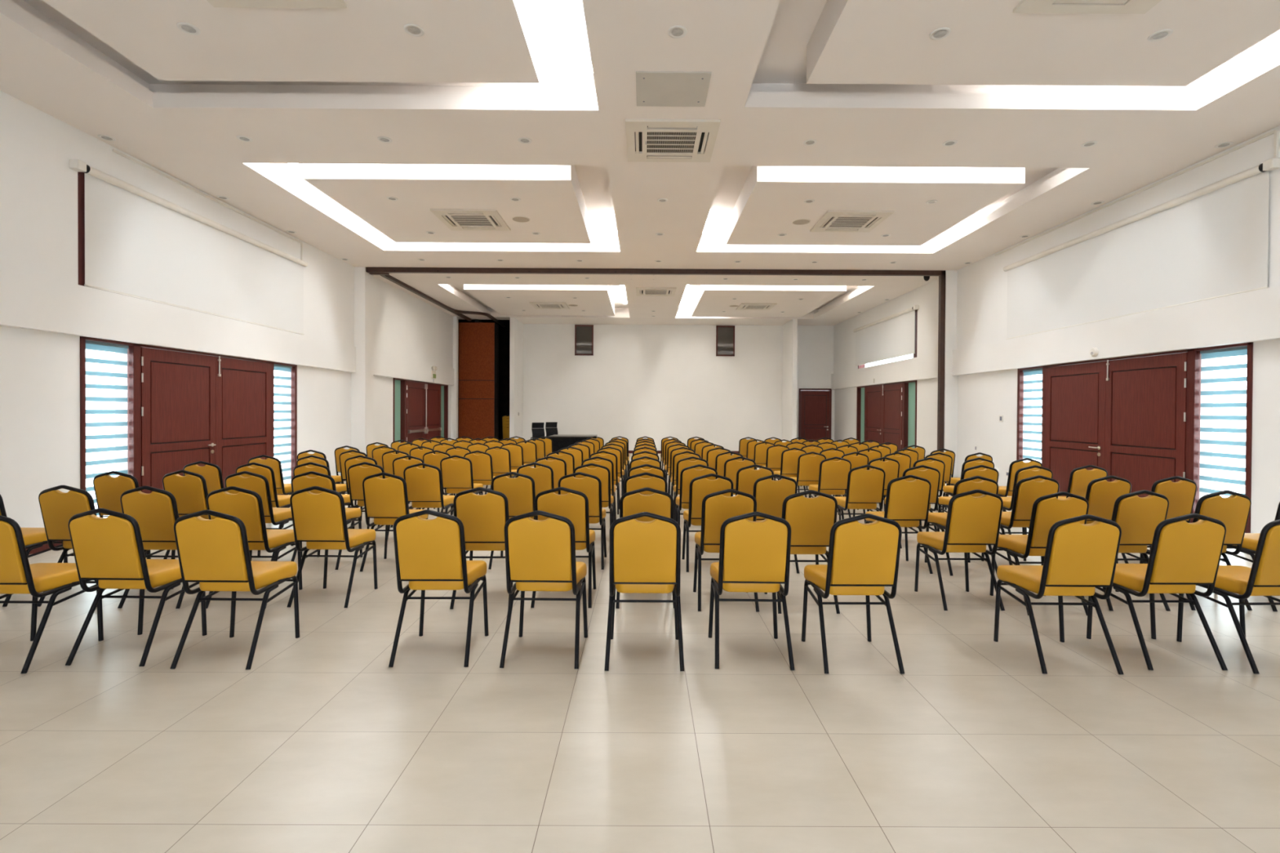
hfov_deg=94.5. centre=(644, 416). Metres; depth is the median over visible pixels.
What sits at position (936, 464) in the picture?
banquet chair
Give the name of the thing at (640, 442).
banquet chair
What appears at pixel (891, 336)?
roller blind
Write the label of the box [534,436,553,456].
banquet chair
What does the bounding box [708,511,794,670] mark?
banquet chair
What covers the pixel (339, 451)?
banquet chair
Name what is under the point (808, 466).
banquet chair
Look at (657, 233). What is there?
recessed light
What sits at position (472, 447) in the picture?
banquet chair
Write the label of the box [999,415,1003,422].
thermostat
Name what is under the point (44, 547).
baseboard
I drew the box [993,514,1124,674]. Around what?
banquet chair
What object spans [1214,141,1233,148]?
recessed light
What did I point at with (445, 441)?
banquet chair
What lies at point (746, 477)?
banquet chair
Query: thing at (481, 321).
partition panel
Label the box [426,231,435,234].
recessed light
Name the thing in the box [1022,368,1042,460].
zebra blind
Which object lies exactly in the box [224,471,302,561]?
banquet chair
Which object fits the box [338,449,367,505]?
banquet chair
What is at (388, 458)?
banquet chair
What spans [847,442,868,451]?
banquet chair
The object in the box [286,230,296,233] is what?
recessed light
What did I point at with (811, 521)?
banquet chair
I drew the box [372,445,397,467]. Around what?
banquet chair
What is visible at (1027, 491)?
banquet chair
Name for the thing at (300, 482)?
banquet chair
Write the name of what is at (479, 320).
partition panel
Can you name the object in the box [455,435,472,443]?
banquet chair
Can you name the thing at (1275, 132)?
cable trunking
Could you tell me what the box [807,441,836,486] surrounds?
banquet chair
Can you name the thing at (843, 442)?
banquet chair
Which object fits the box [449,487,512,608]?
banquet chair
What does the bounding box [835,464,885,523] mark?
banquet chair
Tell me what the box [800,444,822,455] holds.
banquet chair
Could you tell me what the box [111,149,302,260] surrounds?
cable trunking
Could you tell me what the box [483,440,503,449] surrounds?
banquet chair
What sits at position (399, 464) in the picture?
banquet chair
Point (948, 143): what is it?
recessed light
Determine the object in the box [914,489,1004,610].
banquet chair
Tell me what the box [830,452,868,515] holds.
banquet chair
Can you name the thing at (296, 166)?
light strip
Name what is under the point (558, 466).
banquet chair
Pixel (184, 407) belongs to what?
door
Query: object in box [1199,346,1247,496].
zebra blind
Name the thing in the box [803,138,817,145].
recessed light
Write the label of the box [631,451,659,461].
banquet chair
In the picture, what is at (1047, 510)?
banquet chair
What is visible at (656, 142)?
grille
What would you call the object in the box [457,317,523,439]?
wall
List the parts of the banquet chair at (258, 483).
backrest, frame, seat, leg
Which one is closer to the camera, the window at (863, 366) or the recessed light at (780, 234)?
the recessed light at (780, 234)
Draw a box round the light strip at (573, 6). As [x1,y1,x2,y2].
[565,0,589,65]
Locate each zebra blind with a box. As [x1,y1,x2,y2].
[85,340,128,515]
[274,364,292,479]
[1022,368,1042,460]
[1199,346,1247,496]
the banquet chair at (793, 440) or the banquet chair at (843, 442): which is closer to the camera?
the banquet chair at (843, 442)
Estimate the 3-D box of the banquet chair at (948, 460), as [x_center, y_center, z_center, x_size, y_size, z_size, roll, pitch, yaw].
[4.138,0.957,8.568,0.449,0.903,0.532,0,0,1]
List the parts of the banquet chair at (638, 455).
backrest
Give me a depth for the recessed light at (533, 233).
9.89 m
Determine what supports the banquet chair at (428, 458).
on the floor
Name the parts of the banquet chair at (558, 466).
backrest, frame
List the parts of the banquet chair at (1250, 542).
seat, frame, leg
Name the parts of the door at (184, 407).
lever handle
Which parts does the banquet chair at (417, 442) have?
backrest, frame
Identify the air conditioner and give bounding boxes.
[206,0,346,8]
[430,208,510,231]
[529,302,569,309]
[625,119,720,162]
[635,287,676,296]
[736,302,777,310]
[809,209,893,231]
[1013,0,1161,13]
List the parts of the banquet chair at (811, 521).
leg, seat, frame, backrest, leg, leg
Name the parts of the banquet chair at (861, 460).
frame, backrest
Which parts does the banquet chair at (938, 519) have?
leg, seat, leg, frame, backrest, leg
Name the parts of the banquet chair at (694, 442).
backrest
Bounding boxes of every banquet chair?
[0,494,67,606]
[0,515,103,673]
[37,484,151,607]
[65,508,207,666]
[93,471,146,558]
[117,485,184,608]
[162,470,208,559]
[169,510,299,669]
[182,461,223,493]
[205,486,302,608]
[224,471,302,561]
[235,462,291,528]
[248,454,292,528]
[286,486,377,608]
[290,462,354,546]
[290,471,362,569]
[296,455,349,494]
[297,449,342,494]
[334,445,359,483]
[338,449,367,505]
[344,455,379,527]
[347,462,390,537]
[360,472,427,571]
[365,442,388,457]
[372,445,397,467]
[382,449,425,509]
[388,509,488,666]
[390,455,439,527]
[391,440,411,450]
[397,442,421,455]
[403,462,454,514]
[408,446,446,503]
[411,438,431,446]
[421,440,442,449]
[422,450,455,514]
[430,435,448,443]
[432,442,456,454]
[440,438,457,445]
[440,455,483,515]
[445,446,480,495]
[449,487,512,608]
[453,440,472,449]
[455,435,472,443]
[463,450,494,489]
[466,442,491,488]
[469,438,487,445]
[482,436,499,443]
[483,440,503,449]
[484,446,516,494]
[488,471,535,569]
[497,438,516,446]
[499,443,524,469]
[499,510,587,669]
[501,414,509,439]
[502,417,509,439]
[502,422,509,426]
[502,425,509,429]
[502,428,509,440]
[507,435,525,443]
[515,440,537,466]
[516,462,554,496]
[525,438,546,459]
[530,487,595,608]
[533,456,566,494]
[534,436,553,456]
[546,450,574,475]
[557,446,582,468]
[557,471,606,569]
[567,443,590,460]
[573,463,613,527]
[574,440,595,454]
[581,438,599,453]
[581,456,616,520]
[586,435,604,448]
[589,450,619,514]
[596,446,624,496]
[600,443,625,484]
[604,440,626,479]
[604,511,684,671]
[608,438,629,477]
[610,435,629,465]
[615,487,674,608]
[623,472,667,495]
[627,464,665,478]
[629,456,661,469]
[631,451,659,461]
[632,446,657,455]
[633,443,657,450]
[635,438,654,444]
[635,440,655,446]
[636,436,653,440]
[660,436,678,462]
[661,438,681,468]
[663,440,685,471]
[664,444,689,480]
[667,447,695,493]
[671,451,701,497]
[673,456,708,520]
[675,464,717,525]
[682,473,733,572]
[687,436,704,447]
[689,439,709,449]
[693,440,715,457]
[693,488,759,612]
[701,444,724,460]
[706,447,732,468]
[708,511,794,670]
[715,451,743,475]
[723,456,755,494]
[735,464,773,495]
[738,436,757,470]
[743,439,766,460]
[752,474,799,573]
[753,441,774,467]
[759,437,782,468]
[762,444,789,472]
[764,489,839,613]
[773,439,792,448]
[773,448,806,497]
[786,441,808,488]
[791,437,807,444]
[791,451,826,496]
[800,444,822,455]
[801,513,904,674]
[802,440,820,448]
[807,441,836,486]
[808,457,851,520]
[810,448,844,497]
[817,437,833,444]
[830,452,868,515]
[831,440,848,448]
[832,444,857,496]
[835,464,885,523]
[843,437,859,444]
[844,448,881,493]
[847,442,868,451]
[853,457,899,523]
[860,440,879,448]
[865,475,933,573]
[867,444,890,461]
[877,442,897,453]
[879,452,911,511]
[884,465,940,548]
[893,448,918,467]
[902,444,925,460]
[911,457,945,528]
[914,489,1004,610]
[924,452,952,511]
[924,475,998,576]
[929,448,955,493]
[937,465,999,532]
[942,457,994,512]
[944,452,992,510]
[981,475,1059,564]
[990,491,1088,616]
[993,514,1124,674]
[997,457,1042,529]
[1000,465,1053,534]
[1057,465,1107,499]
[1084,475,1131,564]
[1086,513,1227,670]
[1102,489,1170,611]
[1139,489,1252,610]
[1143,475,1196,564]
[1176,519,1279,674]
[1218,502,1279,611]
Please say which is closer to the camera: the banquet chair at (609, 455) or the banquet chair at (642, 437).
the banquet chair at (609, 455)
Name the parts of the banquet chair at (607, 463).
backrest, frame, leg, leg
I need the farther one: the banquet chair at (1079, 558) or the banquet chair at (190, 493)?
the banquet chair at (190, 493)
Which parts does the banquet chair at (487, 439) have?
backrest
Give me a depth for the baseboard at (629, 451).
20.35 m
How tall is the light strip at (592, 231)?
0.015 m
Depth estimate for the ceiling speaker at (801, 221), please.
9.23 m
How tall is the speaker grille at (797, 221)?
0.003 m
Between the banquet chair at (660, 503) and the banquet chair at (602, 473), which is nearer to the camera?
the banquet chair at (660, 503)
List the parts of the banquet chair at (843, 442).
frame, backrest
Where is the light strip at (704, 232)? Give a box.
[702,231,725,233]
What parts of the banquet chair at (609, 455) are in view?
backrest, frame, leg, leg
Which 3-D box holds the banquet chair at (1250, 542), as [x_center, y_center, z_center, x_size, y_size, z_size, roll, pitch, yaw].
[4.877,0.996,4.587,0.449,0.903,0.532,0,0,1]
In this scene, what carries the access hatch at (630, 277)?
attached to the ceiling
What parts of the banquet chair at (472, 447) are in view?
backrest, frame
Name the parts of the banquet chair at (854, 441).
backrest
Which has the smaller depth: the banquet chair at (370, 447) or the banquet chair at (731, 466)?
the banquet chair at (731, 466)
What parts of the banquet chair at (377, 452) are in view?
frame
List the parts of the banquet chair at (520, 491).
leg, backrest, frame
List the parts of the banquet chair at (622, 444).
backrest, frame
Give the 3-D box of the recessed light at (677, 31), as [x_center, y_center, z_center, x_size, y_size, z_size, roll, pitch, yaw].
[0.255,-3.009,4.635,0.152,0.008,0.152,0,0,0]
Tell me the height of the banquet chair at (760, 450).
0.903 m
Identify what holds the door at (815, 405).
in the wall at (656, 382)
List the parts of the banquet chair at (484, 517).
leg, leg, backrest, frame, seat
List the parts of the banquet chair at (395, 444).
frame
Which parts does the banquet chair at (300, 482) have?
leg, backrest, frame, leg, seat, leg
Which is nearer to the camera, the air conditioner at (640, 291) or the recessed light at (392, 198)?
the recessed light at (392, 198)
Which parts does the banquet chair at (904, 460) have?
frame, backrest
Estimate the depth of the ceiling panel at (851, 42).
4.76 m
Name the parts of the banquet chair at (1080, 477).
seat, backrest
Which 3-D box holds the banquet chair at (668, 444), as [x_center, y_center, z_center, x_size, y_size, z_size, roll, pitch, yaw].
[0.582,0.914,11.429,0.449,0.903,0.532,0,0,0]
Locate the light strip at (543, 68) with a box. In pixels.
[539,64,592,72]
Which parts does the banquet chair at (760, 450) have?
backrest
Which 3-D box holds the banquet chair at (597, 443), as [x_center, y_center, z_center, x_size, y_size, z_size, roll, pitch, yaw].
[-1.124,0.897,12.339,0.449,0.903,0.532,0,0,-2]
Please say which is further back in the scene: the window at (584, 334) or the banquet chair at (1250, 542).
the window at (584, 334)
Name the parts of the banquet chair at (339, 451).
backrest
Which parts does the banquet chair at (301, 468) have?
backrest, frame, seat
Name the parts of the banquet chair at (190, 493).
leg, backrest, frame, seat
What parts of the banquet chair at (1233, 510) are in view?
leg, leg, frame, backrest, seat, leg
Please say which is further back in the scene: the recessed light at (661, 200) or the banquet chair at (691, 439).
the banquet chair at (691, 439)
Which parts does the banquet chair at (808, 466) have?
seat, frame, backrest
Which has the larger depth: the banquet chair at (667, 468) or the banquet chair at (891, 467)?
the banquet chair at (667, 468)
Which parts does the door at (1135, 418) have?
lever handle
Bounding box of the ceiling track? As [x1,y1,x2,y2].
[365,266,945,327]
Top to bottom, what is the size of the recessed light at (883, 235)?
0.008 m
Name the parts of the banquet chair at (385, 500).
leg, backrest, leg, frame, seat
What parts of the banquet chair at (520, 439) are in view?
backrest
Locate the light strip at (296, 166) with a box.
[288,163,302,173]
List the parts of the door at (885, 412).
sidelight pane, sidelight pane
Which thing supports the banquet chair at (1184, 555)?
on the floor
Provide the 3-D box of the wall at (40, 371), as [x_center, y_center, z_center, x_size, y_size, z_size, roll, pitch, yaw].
[-6.212,-1.056,7.362,0.320,4.830,22.770,0,0,0]
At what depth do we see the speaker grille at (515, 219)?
9.18 m
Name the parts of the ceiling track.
rail, branch rail, cross rail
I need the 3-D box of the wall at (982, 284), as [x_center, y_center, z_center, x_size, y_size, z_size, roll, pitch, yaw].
[6.651,-0.995,8.182,0.270,4.830,24.350,0,0,0]
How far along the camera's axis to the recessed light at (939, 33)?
4.63 m
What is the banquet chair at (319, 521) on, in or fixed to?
on the floor
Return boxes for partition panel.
[457,319,495,440]
[479,320,496,437]
[480,320,497,438]
[481,321,498,438]
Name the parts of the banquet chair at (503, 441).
frame, backrest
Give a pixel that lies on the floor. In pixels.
(322, 745)
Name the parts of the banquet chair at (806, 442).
frame, backrest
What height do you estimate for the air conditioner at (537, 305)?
0.028 m
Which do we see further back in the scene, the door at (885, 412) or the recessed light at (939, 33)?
the door at (885, 412)
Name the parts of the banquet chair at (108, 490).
backrest, frame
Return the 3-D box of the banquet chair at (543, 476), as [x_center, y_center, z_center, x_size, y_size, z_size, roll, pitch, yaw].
[-1.188,0.946,6.623,0.449,0.903,0.532,0,0,0]
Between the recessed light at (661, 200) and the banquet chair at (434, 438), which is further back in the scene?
the banquet chair at (434, 438)
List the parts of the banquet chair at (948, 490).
leg, seat, frame, backrest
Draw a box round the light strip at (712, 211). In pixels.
[703,208,715,231]
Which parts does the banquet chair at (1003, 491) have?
seat, frame, backrest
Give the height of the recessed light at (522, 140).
0.008 m
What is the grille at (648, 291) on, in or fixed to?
attached to the air conditioner at (640, 291)
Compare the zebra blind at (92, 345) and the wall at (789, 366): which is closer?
the zebra blind at (92, 345)
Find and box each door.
[80,336,297,494]
[392,377,448,443]
[798,388,831,442]
[856,380,916,450]
[1016,342,1253,533]
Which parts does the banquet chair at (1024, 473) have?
seat, frame, backrest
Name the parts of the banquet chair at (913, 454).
frame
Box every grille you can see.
[452,215,493,226]
[512,217,528,222]
[539,304,559,307]
[646,132,696,152]
[647,290,666,293]
[745,305,765,308]
[792,219,809,224]
[828,217,871,227]
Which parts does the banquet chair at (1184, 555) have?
leg, leg, leg, seat, frame, backrest, leg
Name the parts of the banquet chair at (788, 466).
seat, frame, backrest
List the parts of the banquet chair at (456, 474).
backrest, frame, seat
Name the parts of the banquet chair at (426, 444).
backrest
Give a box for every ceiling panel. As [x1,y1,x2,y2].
[42,0,539,83]
[302,163,591,243]
[463,284,614,315]
[691,284,846,317]
[725,165,1025,245]
[806,0,1279,85]
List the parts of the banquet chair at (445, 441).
backrest, frame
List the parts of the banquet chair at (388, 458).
backrest, frame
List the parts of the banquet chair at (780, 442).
frame, backrest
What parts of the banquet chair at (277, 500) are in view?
backrest, frame, seat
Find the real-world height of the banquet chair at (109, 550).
0.903 m
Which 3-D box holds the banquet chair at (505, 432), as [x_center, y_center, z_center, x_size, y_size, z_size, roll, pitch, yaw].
[-4.623,0.810,20.203,0.449,0.903,0.532,0,0,0]
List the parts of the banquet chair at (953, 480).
seat, frame, backrest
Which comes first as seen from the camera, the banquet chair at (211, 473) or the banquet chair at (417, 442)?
the banquet chair at (211, 473)
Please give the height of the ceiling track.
0.120 m
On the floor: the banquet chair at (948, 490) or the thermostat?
the banquet chair at (948, 490)
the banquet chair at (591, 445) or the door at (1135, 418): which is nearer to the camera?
the door at (1135, 418)
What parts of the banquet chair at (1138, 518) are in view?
leg, seat, frame, backrest, leg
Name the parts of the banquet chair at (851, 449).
frame, backrest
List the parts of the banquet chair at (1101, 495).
seat, frame, backrest, leg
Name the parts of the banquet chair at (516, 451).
backrest, seat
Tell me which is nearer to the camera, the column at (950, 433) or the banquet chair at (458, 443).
the banquet chair at (458, 443)
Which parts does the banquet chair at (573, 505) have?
leg, backrest, frame, seat, leg, leg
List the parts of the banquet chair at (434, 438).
backrest, frame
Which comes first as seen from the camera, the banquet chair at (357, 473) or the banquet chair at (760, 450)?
the banquet chair at (357, 473)
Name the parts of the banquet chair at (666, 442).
backrest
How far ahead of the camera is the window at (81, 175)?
6.35 m
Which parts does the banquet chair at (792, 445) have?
frame, backrest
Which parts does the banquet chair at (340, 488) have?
backrest, seat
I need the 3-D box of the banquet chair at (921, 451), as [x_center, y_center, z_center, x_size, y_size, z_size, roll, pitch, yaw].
[4.644,0.944,10.455,0.449,0.903,0.532,0,0,0]
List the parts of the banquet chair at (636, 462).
backrest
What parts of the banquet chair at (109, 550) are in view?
leg, backrest, frame, seat, leg, leg, leg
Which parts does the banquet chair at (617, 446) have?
backrest, frame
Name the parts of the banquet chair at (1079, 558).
leg, leg, seat, leg, frame, backrest, leg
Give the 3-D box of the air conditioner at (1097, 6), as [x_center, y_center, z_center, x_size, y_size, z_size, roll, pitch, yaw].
[3.196,-2.976,3.872,0.970,0.028,0.970,0,0,0]
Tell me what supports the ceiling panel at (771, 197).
attached to the ceiling
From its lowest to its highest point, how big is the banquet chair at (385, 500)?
0.903 m
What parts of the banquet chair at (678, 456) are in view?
backrest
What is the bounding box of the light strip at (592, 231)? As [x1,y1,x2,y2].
[591,230,617,233]
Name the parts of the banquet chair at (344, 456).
backrest, frame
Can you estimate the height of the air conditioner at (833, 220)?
0.028 m
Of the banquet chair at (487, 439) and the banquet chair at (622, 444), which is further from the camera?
the banquet chair at (487, 439)
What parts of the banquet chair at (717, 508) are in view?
leg, leg, seat, frame, backrest, leg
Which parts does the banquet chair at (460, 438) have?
backrest, frame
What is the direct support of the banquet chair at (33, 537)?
on the floor
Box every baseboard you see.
[26,541,62,555]
[628,450,738,453]
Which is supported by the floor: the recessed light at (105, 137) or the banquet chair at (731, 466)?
the banquet chair at (731, 466)
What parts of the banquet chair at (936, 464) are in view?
frame, backrest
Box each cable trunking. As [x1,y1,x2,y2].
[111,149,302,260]
[995,129,1278,256]
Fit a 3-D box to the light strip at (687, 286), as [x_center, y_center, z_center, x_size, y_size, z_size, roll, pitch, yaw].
[1.109,-3.442,16.388,0.110,0.015,4.570,0,0,0]
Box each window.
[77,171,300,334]
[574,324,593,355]
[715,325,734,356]
[857,310,917,368]
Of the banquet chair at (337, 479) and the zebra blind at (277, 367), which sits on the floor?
the banquet chair at (337, 479)
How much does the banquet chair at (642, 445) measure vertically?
0.903 m
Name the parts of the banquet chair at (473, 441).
backrest, frame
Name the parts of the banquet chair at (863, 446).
frame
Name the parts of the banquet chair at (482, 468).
backrest, seat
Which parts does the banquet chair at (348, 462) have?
backrest, frame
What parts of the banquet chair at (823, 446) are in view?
frame, backrest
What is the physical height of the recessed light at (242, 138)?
0.008 m
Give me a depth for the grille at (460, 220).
9.24 m
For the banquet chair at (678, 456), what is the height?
0.903 m
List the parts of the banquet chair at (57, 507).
leg, backrest, seat, frame, leg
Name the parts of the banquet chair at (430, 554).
leg, leg, backrest, frame, seat, leg, leg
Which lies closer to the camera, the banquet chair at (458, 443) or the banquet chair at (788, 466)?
the banquet chair at (788, 466)
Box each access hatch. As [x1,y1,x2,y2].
[627,274,657,279]
[635,71,711,106]
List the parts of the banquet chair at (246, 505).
leg, backrest, frame, seat, leg, leg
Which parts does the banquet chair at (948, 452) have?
frame, backrest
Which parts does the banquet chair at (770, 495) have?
frame, backrest, leg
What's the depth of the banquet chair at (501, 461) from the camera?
9.24 m
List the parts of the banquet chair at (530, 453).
backrest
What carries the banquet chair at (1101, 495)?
on the floor
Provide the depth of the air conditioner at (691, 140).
6.43 m
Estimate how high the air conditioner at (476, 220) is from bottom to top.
0.028 m
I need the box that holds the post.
[937,271,945,452]
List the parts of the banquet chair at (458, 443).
backrest, frame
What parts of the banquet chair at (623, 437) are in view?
frame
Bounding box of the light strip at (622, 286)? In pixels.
[619,284,626,303]
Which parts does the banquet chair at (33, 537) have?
leg, frame, seat, leg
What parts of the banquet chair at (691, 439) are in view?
backrest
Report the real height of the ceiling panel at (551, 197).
0.345 m
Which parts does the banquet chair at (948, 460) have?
frame, backrest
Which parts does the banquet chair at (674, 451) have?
leg, frame, backrest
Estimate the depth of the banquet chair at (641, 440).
12.09 m
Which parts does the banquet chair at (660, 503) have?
leg, frame, backrest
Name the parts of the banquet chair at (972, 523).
leg, leg, seat, frame, leg, backrest, leg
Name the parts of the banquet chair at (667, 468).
backrest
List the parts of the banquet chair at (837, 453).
backrest, frame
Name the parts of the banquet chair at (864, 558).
leg, leg, seat, frame, backrest, leg, leg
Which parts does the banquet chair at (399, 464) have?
backrest, frame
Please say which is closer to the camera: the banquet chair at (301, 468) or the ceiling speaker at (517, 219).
the banquet chair at (301, 468)
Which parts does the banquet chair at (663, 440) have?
backrest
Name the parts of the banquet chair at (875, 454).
frame, backrest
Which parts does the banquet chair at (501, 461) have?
backrest, frame, seat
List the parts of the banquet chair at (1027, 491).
leg, seat, leg, frame, backrest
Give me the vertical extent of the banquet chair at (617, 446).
0.903 m
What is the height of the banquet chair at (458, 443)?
0.903 m
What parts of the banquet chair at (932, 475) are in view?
frame, backrest, leg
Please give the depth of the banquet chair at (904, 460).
8.36 m
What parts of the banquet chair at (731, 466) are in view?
frame, backrest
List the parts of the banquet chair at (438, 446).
backrest, frame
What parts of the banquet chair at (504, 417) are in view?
backrest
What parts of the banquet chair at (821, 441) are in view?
frame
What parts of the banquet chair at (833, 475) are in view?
seat, frame, backrest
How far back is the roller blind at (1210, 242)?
7.50 m
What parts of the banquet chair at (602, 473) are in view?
backrest, frame, seat, leg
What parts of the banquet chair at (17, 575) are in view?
backrest, leg, seat, frame, leg, leg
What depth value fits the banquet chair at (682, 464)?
7.32 m
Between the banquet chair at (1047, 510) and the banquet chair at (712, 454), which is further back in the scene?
the banquet chair at (712, 454)
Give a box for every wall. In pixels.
[0,90,453,528]
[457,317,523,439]
[523,324,834,451]
[782,319,797,442]
[833,125,1279,533]
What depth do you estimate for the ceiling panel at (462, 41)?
4.76 m
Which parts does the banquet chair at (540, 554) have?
leg, leg, backrest, frame, seat, leg, leg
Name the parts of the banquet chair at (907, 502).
seat, frame, leg, backrest, leg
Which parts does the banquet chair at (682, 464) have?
leg, leg, seat, frame, backrest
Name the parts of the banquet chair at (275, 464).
backrest, frame, seat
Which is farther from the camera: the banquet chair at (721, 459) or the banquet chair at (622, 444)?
the banquet chair at (622, 444)
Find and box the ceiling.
[0,0,1279,325]
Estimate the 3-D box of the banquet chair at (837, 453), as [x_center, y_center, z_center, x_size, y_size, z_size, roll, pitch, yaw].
[2.930,0.943,9.488,0.449,0.903,0.532,0,0,1]
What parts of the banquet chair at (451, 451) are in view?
backrest, frame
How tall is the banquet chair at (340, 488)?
0.903 m
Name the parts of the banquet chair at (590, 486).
backrest, frame, seat, leg, leg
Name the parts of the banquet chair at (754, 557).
leg, leg, seat, frame, backrest, leg, leg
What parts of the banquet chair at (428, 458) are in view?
backrest, frame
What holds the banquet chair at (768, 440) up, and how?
on the floor
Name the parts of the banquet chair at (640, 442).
backrest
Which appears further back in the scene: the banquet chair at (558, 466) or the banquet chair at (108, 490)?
the banquet chair at (558, 466)
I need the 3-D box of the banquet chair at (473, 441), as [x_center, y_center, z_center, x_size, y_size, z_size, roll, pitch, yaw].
[-3.342,0.887,12.090,0.449,0.903,0.532,0,0,0]
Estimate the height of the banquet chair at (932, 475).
0.903 m
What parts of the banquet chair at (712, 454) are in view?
frame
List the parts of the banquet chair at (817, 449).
frame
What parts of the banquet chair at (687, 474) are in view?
leg, leg, seat, backrest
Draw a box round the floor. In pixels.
[0,453,1279,852]
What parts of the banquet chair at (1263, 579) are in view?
leg, leg, frame, leg, seat, backrest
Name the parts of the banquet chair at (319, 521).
leg, backrest, leg, frame, seat, leg, leg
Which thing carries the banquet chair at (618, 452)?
on the floor
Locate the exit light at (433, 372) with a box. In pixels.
[431,365,436,378]
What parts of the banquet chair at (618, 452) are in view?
backrest, frame, leg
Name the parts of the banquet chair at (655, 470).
backrest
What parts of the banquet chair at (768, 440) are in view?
backrest, frame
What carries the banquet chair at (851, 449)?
on the floor
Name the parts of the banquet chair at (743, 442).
backrest, frame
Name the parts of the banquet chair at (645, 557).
leg, leg, seat, frame, backrest, leg, leg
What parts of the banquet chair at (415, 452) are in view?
backrest, frame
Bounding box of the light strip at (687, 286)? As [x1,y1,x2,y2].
[679,284,689,306]
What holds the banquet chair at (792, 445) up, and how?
on the floor
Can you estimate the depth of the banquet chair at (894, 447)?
11.11 m
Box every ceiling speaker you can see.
[511,216,530,222]
[791,218,810,225]
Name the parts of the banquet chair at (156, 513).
leg, backrest, frame, seat, leg, leg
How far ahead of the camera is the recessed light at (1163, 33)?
4.64 m
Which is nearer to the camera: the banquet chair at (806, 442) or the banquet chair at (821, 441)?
the banquet chair at (806, 442)
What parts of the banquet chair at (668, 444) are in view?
backrest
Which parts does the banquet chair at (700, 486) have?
leg, leg, seat, frame, backrest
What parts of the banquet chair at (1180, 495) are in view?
frame, backrest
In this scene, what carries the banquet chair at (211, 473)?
on the floor
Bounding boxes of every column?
[351,266,373,453]
[450,315,458,440]
[935,270,958,481]
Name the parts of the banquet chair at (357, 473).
seat, backrest, frame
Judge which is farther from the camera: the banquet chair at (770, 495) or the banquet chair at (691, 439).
the banquet chair at (691, 439)
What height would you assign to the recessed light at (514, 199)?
0.008 m
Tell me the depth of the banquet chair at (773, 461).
10.19 m
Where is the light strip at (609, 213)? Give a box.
[605,210,615,231]
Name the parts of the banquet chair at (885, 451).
frame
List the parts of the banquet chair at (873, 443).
frame, backrest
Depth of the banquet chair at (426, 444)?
11.03 m
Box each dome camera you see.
[923,275,929,280]
[1089,347,1098,356]
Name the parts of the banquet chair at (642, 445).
backrest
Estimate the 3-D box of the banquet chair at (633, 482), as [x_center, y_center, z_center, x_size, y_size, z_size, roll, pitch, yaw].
[0.007,0.961,5.658,0.449,0.903,0.532,0,0,0]
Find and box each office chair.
[530,422,548,440]
[544,422,558,439]
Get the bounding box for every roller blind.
[69,159,307,334]
[853,305,919,365]
[1003,157,1279,339]
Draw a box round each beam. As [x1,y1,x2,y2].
[0,266,454,385]
[831,285,1279,389]
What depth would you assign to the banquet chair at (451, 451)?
9.16 m
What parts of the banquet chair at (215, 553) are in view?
leg, backrest, frame, leg, seat, leg, leg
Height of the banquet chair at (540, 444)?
0.903 m
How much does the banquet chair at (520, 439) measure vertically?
0.903 m
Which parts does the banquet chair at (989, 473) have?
leg, seat, frame, backrest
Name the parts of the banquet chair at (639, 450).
backrest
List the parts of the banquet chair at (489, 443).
backrest, frame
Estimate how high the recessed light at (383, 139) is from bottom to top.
0.008 m
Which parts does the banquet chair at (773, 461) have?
seat, backrest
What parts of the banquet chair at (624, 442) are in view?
frame, backrest, leg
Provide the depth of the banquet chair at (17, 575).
3.35 m
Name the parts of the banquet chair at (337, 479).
backrest, seat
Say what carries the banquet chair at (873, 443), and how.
on the floor
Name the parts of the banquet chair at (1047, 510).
leg, leg, seat, leg, frame, backrest, leg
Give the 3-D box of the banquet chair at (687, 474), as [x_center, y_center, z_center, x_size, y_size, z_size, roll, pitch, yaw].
[0.569,0.957,6.498,0.449,0.903,0.532,0,0,-1]
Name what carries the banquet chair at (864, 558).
on the floor
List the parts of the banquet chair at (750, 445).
backrest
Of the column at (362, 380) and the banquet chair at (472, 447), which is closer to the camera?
the banquet chair at (472, 447)
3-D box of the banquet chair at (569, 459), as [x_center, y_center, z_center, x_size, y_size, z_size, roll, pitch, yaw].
[-1.182,0.930,8.518,0.449,0.903,0.532,0,0,1]
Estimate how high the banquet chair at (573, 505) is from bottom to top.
0.903 m
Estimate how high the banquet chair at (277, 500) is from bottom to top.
0.903 m
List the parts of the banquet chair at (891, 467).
frame, backrest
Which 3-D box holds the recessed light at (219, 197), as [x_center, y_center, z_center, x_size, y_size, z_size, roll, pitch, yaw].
[-5.934,-3.073,8.320,0.152,0.008,0.152,0,0,0]
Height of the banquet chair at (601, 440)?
0.903 m
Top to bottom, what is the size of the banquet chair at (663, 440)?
0.903 m
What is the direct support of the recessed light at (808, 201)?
attached to the ceiling panel at (771, 197)
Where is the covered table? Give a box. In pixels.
[548,434,597,453]
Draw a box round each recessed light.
[97,134,115,141]
[176,22,200,35]
[216,195,229,199]
[235,135,253,142]
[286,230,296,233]
[377,136,392,142]
[386,196,398,200]
[404,23,424,36]
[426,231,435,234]
[509,197,520,201]
[518,137,532,143]
[531,231,540,235]
[655,232,664,235]
[657,198,667,202]
[667,25,687,38]
[777,233,786,236]
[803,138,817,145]
[804,199,814,203]
[880,234,890,236]
[925,200,937,204]
[928,26,951,39]
[942,139,957,146]
[1019,235,1030,237]
[1080,140,1097,146]
[1090,200,1104,204]
[1147,28,1173,41]
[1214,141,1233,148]

